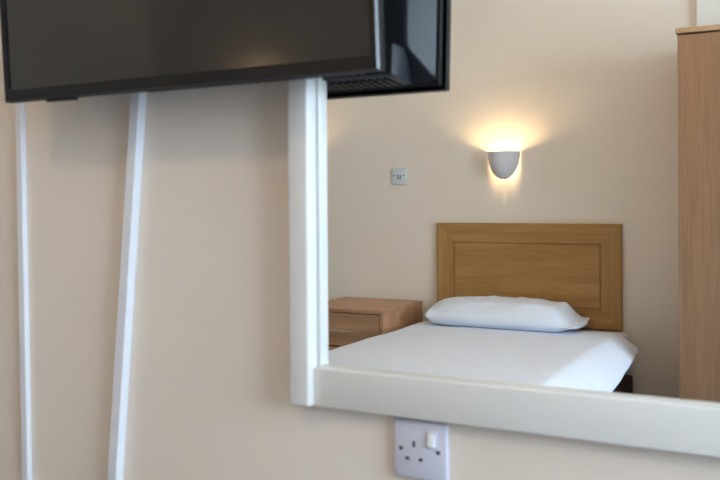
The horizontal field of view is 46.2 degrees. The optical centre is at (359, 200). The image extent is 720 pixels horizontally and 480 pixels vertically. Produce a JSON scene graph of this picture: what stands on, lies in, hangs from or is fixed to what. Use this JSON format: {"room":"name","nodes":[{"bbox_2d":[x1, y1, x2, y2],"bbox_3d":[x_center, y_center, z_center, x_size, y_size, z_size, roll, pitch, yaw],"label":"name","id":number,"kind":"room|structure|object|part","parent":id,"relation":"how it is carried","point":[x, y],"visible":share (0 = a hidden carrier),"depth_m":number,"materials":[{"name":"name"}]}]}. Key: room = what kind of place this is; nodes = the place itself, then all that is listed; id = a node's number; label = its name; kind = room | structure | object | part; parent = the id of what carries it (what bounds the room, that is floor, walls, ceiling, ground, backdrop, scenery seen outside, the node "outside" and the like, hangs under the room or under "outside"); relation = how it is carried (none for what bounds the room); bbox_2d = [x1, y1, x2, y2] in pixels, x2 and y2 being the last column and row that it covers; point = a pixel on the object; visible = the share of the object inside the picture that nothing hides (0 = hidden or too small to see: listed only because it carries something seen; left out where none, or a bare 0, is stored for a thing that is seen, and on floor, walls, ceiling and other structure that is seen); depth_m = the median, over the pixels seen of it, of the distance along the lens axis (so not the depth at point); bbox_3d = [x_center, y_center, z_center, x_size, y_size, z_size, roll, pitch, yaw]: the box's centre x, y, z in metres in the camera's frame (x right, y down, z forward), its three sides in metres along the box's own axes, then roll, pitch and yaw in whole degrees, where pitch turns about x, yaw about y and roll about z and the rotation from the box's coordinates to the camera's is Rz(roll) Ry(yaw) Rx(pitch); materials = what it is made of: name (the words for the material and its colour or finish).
{"room":"hotel room","nodes":[
{"label":"hotel room","id":0,"kind":"room"},
{"bbox_2d":[0,24,719,479],"bbox_3d":[0.124,-0.111,1.303,5.700,2.420,0.120,0,0,28],"label":"wall","id":1,"kind":"structure","parent":0,"point":[208,392],"depth_m":1.47,"materials":[{"name":"paint"}]},
{"bbox_2d":[15,102,31,479],"bbox_3d":[-0.651,0.266,1.641,0.020,1.425,0.012,-1,0,28],"label":"cable trunking","id":2,"kind":"object","parent":1,"relation":"attached to","point":[23,286],"visible":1,"depth_m":1.64,"materials":[{"name":"white plastic"}]},
{"bbox_2d":[107,92,146,479],"bbox_3d":[-0.425,0.265,1.516,0.147,1.427,0.020,0,0,28],"label":"cable trunking","id":3,"kind":"object","parent":1,"relation":"attached to","point":[138,100],"visible":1,"depth_m":1.50,"materials":[{"name":"white plastic"}]},
{"bbox_2d":[394,418,448,479],"bbox_3d":[0.089,0.368,1.247,0.086,0.086,0.015,0,0,28],"label":"power socket","id":4,"kind":"object","parent":1,"relation":"attached to","point":[421,448],"visible":1,"depth_m":1.24,"materials":[{"name":"grey plastic"}]},
{"bbox_2d":[427,434,434,447],"bbox_3d":[0.103,0.350,1.234,0.011,0.020,0.006,0,0,28],"label":"rocker switch","id":5,"kind":"object","parent":4,"relation":"attached to","point":[430,437],"depth_m":1.23,"materials":[{"name":"white plastic"}]},
{"bbox_2d":[287,0,719,457],"bbox_3d":[0.237,-0.191,1.155,0.780,1.020,0.036,0,0,28],"label":"wall mirror","id":6,"kind":"object","parent":1,"relation":"attached to","point":[511,223],"visible":0.98,"depth_m":1.18,"materials":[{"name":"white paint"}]},
{"bbox_3d":[0.243,0.288,1.161,0.704,0.061,0.022,0,0,28],"label":"rail","id":7,"kind":"part","parent":6,"relation":"part of","materials":[{"name":"white paint"}]},
{"bbox_3d":[-0.271,-0.398,1.414,0.160,0.220,0.052,0,0,28],"label":"bracket","id":8,"kind":"object","parent":1,"relation":"attached to","visible":0},
{"bbox_2d":[0,0,384,102],"bbox_3d":[-0.280,-0.388,1.348,0.735,0.437,0.143,0,0,28],"label":"television","id":9,"kind":"object","parent":8,"relation":"attached to","point":[53,50],"visible":1,"depth_m":1.30,"materials":[{"name":"black plastic"}]},
{"bbox_2d":[149,73,365,91],"bbox_3d":[-0.186,-0.187,1.324,0.411,0.004,0.054,0,4,28],"label":"vent grille","id":10,"kind":"object","parent":9,"relation":"attached to","point":[358,73],"depth_m":1.33,"materials":[{"name":"black plastic"}]}
]}

